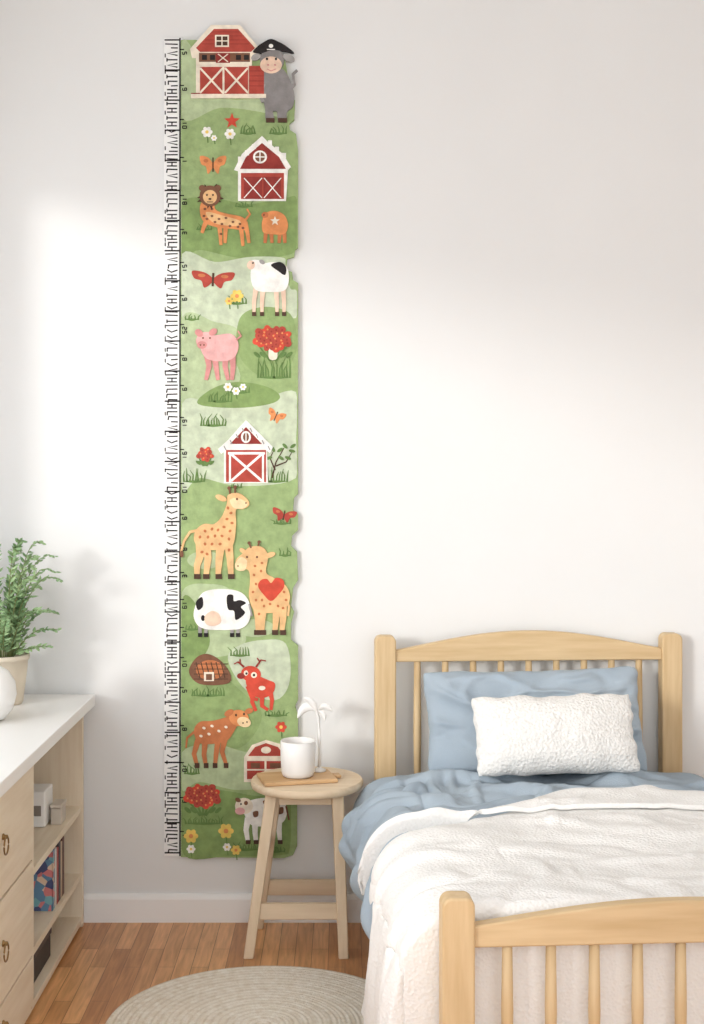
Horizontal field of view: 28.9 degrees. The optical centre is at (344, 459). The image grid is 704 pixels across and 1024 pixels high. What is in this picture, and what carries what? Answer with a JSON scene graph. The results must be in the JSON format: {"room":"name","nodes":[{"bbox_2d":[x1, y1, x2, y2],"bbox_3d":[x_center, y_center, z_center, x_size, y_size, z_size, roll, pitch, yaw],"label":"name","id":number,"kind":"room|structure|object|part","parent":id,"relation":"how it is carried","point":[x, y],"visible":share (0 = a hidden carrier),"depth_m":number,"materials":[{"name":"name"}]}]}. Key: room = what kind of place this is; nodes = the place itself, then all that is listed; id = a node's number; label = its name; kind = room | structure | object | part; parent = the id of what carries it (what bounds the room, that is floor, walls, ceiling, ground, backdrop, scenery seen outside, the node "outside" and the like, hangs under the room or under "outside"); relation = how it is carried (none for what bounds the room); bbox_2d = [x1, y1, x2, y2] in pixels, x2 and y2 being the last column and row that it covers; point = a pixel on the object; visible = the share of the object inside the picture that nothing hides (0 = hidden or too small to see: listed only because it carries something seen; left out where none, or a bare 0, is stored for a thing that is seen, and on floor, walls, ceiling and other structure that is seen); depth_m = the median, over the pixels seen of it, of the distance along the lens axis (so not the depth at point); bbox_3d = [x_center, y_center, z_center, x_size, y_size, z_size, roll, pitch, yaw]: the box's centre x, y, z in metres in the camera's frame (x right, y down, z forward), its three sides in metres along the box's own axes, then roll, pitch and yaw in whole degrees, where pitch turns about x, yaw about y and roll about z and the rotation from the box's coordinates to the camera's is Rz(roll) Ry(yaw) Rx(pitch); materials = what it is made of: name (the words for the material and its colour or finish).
{"room":"child's bedroom","nodes":[
{"label":"child's bedroom","id":0,"kind":"room"},
{"bbox_2d":[25,923,369,1023],"bbox_3d":[0.600,1.527,1.660,4.200,0.080,5.720,0,0,0],"label":"floor","id":1,"kind":"structure","parent":0,"point":[104,965],"depth_m":4.08,"materials":[{"name":"brown wood"}]},
{"bbox_2d":[0,694,94,1023],"bbox_3d":[-1.061,1.120,3.711,0.518,0.735,1.342,0,0,0],"label":"dresser","id":2,"kind":"object","parent":1,"relation":"on","point":[42,736],"visible":0.97,"depth_m":3.73,"materials":[{"name":"white laminate"}]},
{"bbox_3d":[-0.825,1.194,3.315,0.014,0.053,0.048,0,0,0],"label":"handle","id":3,"kind":"part","parent":2,"relation":"part of","materials":[{"name":"brown metal"}]},
{"bbox_3d":[-0.825,0.934,3.315,0.014,0.053,0.048,0,0,0],"label":"handle","id":4,"kind":"part","parent":2,"relation":"part of","materials":[{"name":"brown metal"}]},
{"bbox_2d":[0,666,16,719],"bbox_3d":[-1.030,0.666,3.930,0.164,0.172,0.164,0,0,0],"label":"round vase","id":5,"kind":"object","parent":2,"relation":"on","point":[8,692],"visible":1,"depth_m":3.90,"materials":[{"name":"white ceramic"}]},
{"bbox_3d":[-1.051,1.388,3.362,0.438,0.127,0.552,0,0,0],"label":"drawer","id":6,"kind":"part","parent":2,"relation":"part of","materials":[{"name":"brown wood"}]},
{"bbox_3d":[-1.051,1.193,3.362,0.438,0.248,0.552,0,0,0],"label":"drawer","id":7,"kind":"part","parent":2,"relation":"part of","materials":[{"name":"brown wood"}]},
{"bbox_3d":[-1.051,0.934,3.362,0.438,0.257,0.552,0,0,0],"label":"drawer","id":8,"kind":"part","parent":2,"relation":"part of","materials":[{"name":"brown wood"}]},
{"bbox_2d":[0,538,62,704],"bbox_3d":[-1.040,0.495,4.206,0.355,0.514,0.322,0,0,-32],"label":"potted plant","id":9,"kind":"object","parent":2,"relation":"on","point":[13,657],"visible":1,"depth_m":4.19,"materials":[{"name":"green plant"}]},
{"bbox_3d":[-1.058,0.676,4.215,0.164,0.152,0.164,0,0,0],"label":"pot","id":10,"kind":"part","parent":9,"relation":"part of","materials":[{"name":"beige ceramic"}]},
{"bbox_2d":[34,927,51,981],"bbox_3d":[-0.944,1.412,3.890,0.168,0.086,0.226,0,0,0],"label":"storage box","id":11,"kind":"object","parent":2,"relation":"on","point":[42,954],"visible":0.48,"depth_m":3.88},
{"bbox_3d":[-0.944,1.378,3.890,0.168,0.019,0.226,0,0,0],"label":"lid","id":12,"kind":"part","parent":11,"relation":"part of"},
{"bbox_2d":[34,784,52,826],"bbox_3d":[-0.973,1.048,4.139,0.150,0.108,0.112,0,0,0],"label":"storage box","id":13,"kind":"object","parent":2,"relation":"on","point":[43,793],"visible":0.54,"depth_m":4.09,"materials":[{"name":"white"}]},
{"bbox_3d":[-0.921,1.051,4.084,0.022,0.031,0.002,0,0,0],"label":"label panel","id":14,"kind":"part","parent":13,"relation":"part of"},
{"bbox_2d":[34,849,54,910],"bbox_3d":[-0.928,1.229,3.994,0.150,0.175,0.028,0,0,0],"label":"picture book","id":15,"kind":"object","parent":2,"relation":"on","point":[44,878],"visible":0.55,"depth_m":3.98,"materials":[{"name":"multicoloured paper"}]},
{"bbox_3d":[-1.064,1.465,3.712,0.452,0.020,1.261,0,0,0],"label":"panel","id":16,"kind":"part","parent":2,"relation":"part of","materials":[{"name":"brown wood"}]},
{"bbox_2d":[54,847,56,906],"bbox_3d":[-0.925,1.231,4.023,0.145,0.172,0.024,0,0,0],"label":"picture book","id":17,"kind":"object","parent":2,"relation":"on","point":[55,848],"visible":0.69,"depth_m":4.03,"materials":[{"name":"white paper"}]},
{"bbox_2d":[55,841,59,901],"bbox_3d":[-0.928,1.228,4.077,0.150,0.178,0.025,0,0,0],"label":"picture book","id":18,"kind":"object","parent":2,"relation":"on","point":[58,844],"visible":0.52,"depth_m":4.07,"materials":[{"name":"red paper"}]},
{"bbox_2d":[57,847,57,903],"bbox_3d":[-0.928,1.234,4.050,0.150,0.165,0.024,0,0,0],"label":"picture book","id":19,"kind":"object","parent":2,"relation":"on","point":[57,847],"visible":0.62,"depth_m":4.05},
{"bbox_2d":[34,874,80,953],"bbox_3d":[-1.065,1.327,4.004,0.450,0.020,0.678,0,0,0],"label":"shelf","id":20,"kind":"object","parent":2,"relation":"attached to","point":[43,920],"depth_m":3.96,"materials":[{"name":"brown wood"}]},
{"bbox_2d":[34,806,80,873],"bbox_3d":[-1.065,1.112,4.004,0.450,0.020,0.678,0,0,0],"label":"shelf","id":21,"kind":"object","parent":2,"relation":"attached to","point":[46,838],"depth_m":4.01,"materials":[{"name":"brown wood"}]},
{"bbox_2d":[50,799,66,824],"bbox_3d":[-0.872,1.071,4.150,0.036,0.062,0.074,0,0,0],"label":"storage box","id":22,"kind":"object","parent":2,"relation":"on","point":[58,806],"visible":1,"depth_m":4.12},
{"bbox_3d":[-0.872,1.045,4.150,0.036,0.011,0.074,0,0,0],"label":"lid","id":23,"kind":"part","parent":22,"relation":"part of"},
{"bbox_3d":[-1.068,1.138,4.354,0.464,0.699,0.022,0,0,0],"label":"panel","id":24,"kind":"part","parent":2,"relation":"part of","materials":[{"name":"brown wood"}]},
{"bbox_2d":[60,841,61,898],"bbox_3d":[-0.923,1.233,4.104,0.140,0.168,0.022,0,0,0],"label":"picture book","id":25,"kind":"object","parent":2,"relation":"on","point":[60,841],"visible":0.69,"depth_m":4.10,"materials":[{"name":"brown paper"}]},
{"bbox_2d":[60,836,63,895],"bbox_3d":[-0.928,1.230,4.131,0.150,0.174,0.027,0,0,0],"label":"picture book","id":26,"kind":"object","parent":2,"relation":"on","point":[62,838],"visible":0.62,"depth_m":4.12,"materials":[{"name":"brown paper"}]},
{"bbox_2d":[105,966,365,1023],"bbox_3d":[-0.215,1.481,3.575,0.830,0.008,0.830,0,0,0],"label":"round rug","id":27,"kind":"object","parent":1,"relation":"on","point":[248,994],"visible":0.94,"depth_m":3.74,"materials":[{"name":"wicker"}]},
{"bbox_2d":[244,766,362,958],"bbox_3d":[-0.123,1.234,4.201,0.358,0.506,0.346,0,0,0],"label":"stool","id":28,"kind":"object","parent":1,"relation":"on","point":[350,782],"visible":0.86,"depth_m":4.09,"materials":[{"name":"brown wood"}]},
{"bbox_3d":[-0.255,1.247,4.103,0.124,0.480,0.047,0,0,-34],"label":"leg","id":29,"kind":"part","parent":28,"relation":"part of","materials":[{"name":"brown wood"}]},
{"bbox_3d":[-0.241,1.247,4.304,0.047,0.480,0.129,0,0,-45],"label":"leg","id":30,"kind":"part","parent":28,"relation":"part of","materials":[{"name":"brown wood"}]},
{"bbox_2d":[257,769,340,786],"bbox_3d":[-0.136,0.975,4.187,0.250,0.012,0.140,0,0,-14],"label":"serving board","id":31,"kind":"object","parent":28,"relation":"on","point":[268,779],"visible":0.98,"depth_m":4.14,"materials":[{"name":"brown wood"}]},
{"bbox_2d":[280,737,315,778],"bbox_3d":[-0.144,0.913,4.178,0.108,0.110,0.108,0,0,0],"label":"cup","id":32,"kind":"object","parent":31,"relation":"on","point":[297,753],"visible":1,"depth_m":4.14,"materials":[{"name":"white ceramic"}]},
{"bbox_2d":[297,697,331,772],"bbox_3d":[-0.094,0.852,4.245,0.110,0.232,0.042,0,0,0],"label":"tree figurine","id":33,"kind":"object","parent":31,"relation":"on","point":[310,705],"visible":1,"depth_m":4.24,"materials":[{"name":"ceramic"}]},
{"bbox_3d":[-0.089,0.860,4.245,0.031,0.197,0.011,0,0,0],"label":"stem","id":34,"kind":"part","parent":33,"relation":"part of","materials":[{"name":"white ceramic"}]},
{"bbox_3d":[-0.015,1.247,4.101,0.051,0.480,0.082,0,0,0],"label":"leg","id":35,"kind":"part","parent":28,"relation":"part of","materials":[{"name":"brown wood"}]},
{"bbox_2d":[374,630,703,1023],"bbox_3d":[0.632,1.014,3.545,0.980,0.946,1.618,0,0,-4],"label":"bed","id":36,"kind":"object","parent":1,"relation":"on","point":[679,921],"visible":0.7,"depth_m":2.75,"materials":[{"name":"brown wood"}]},
{"bbox_3d":[0.126,1.020,4.298,0.066,0.935,0.052,0,0,-4],"label":"post","id":37,"kind":"part","parent":36,"relation":"part of","materials":[{"name":"brown wood"}]},
{"bbox_3d":[0.225,1.179,2.737,0.066,0.616,0.056,0,0,-4],"label":"post","id":38,"kind":"part","parent":36,"relation":"part of","materials":[{"name":"brown wood"}]},
{"bbox_3d":[0.582,0.588,4.327,0.852,0.094,0.032,0,0,-4],"label":"head rail","id":39,"kind":"part","parent":36,"relation":"part of","materials":[{"name":"brown wood"}]},
{"bbox_3d":[0.681,0.932,2.766,0.852,0.086,0.032,0,0,-4],"label":"foot rail","id":40,"kind":"part","parent":36,"relation":"part of","materials":[{"name":"brown wood"}]},
{"bbox_3d":[1.038,1.020,4.355,0.066,0.935,0.052,0,0,-4],"label":"post","id":41,"kind":"part","parent":36,"relation":"part of","materials":[{"name":"brown wood"}]},
{"bbox_3d":[0.631,1.130,3.551,0.890,0.205,1.478,0,0,-4],"label":"mattress","id":42,"kind":"object","parent":36,"relation":"on","visible":0},
{"bbox_2d":[339,768,703,939],"bbox_3d":[0.608,1.078,3.740,1.230,0.336,0.922,0,0,-4],"label":"duvet","id":43,"kind":"object","parent":42,"relation":"on","point":[381,800],"visible":0.43,"depth_m":3.87,"materials":[{"name":"fabric"}]},
{"bbox_2d":[423,666,646,774],"bbox_3d":[0.582,0.804,4.186,0.673,0.322,0.235,0,0,-7],"label":"pillow","id":44,"kind":"object","parent":43,"relation":"on","point":[448,695],"visible":0.4,"depth_m":4.15,"materials":[{"name":"blue fabric"}]},
{"bbox_2d":[471,693,639,776],"bbox_3d":[0.618,0.806,4.008,0.481,0.230,0.180,0,0,-5],"label":"pillow","id":45,"kind":"object","parent":43,"relation":"on","point":[581,733],"visible":1,"depth_m":3.95,"materials":[{"name":"white fabric"}]},
{"bbox_2d":[357,785,703,1023],"bbox_3d":[0.649,1.244,3.237,1.238,0.740,0.884,0,0,-4],"label":"coverlet","id":46,"kind":"object","parent":42,"relation":"on","point":[586,845],"visible":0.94,"depth_m":2.99,"materials":[{"name":"white fabric"}]},
{"bbox_2d":[0,0,703,892],"bbox_3d":[0.600,-0.113,4.460,4.200,3.200,0.120,0,0,0],"label":"wall","id":47,"kind":"structure","parent":0,"point":[497,265],"depth_m":4.40,"materials":[{"name":"paint"}]},
{"bbox_2d":[84,893,362,922],"bbox_3d":[0.625,1.442,4.392,3.950,0.090,0.016,0,0,0],"label":"baseboard","id":48,"kind":"structure","parent":47,"relation":"attached to","point":[98,907],"depth_m":4.38,"materials":[{"name":"paint"}]},
{"bbox_2d":[164,25,297,859],"bbox_3d":[-0.367,-0.056,4.386,0.432,2.682,0.025,0,0,0],"label":"chart","id":49,"kind":"object","parent":47,"relation":"attached to","point":[231,148],"visible":0.97,"depth_m":4.38,"materials":[{"name":"fabric"}]}
]}

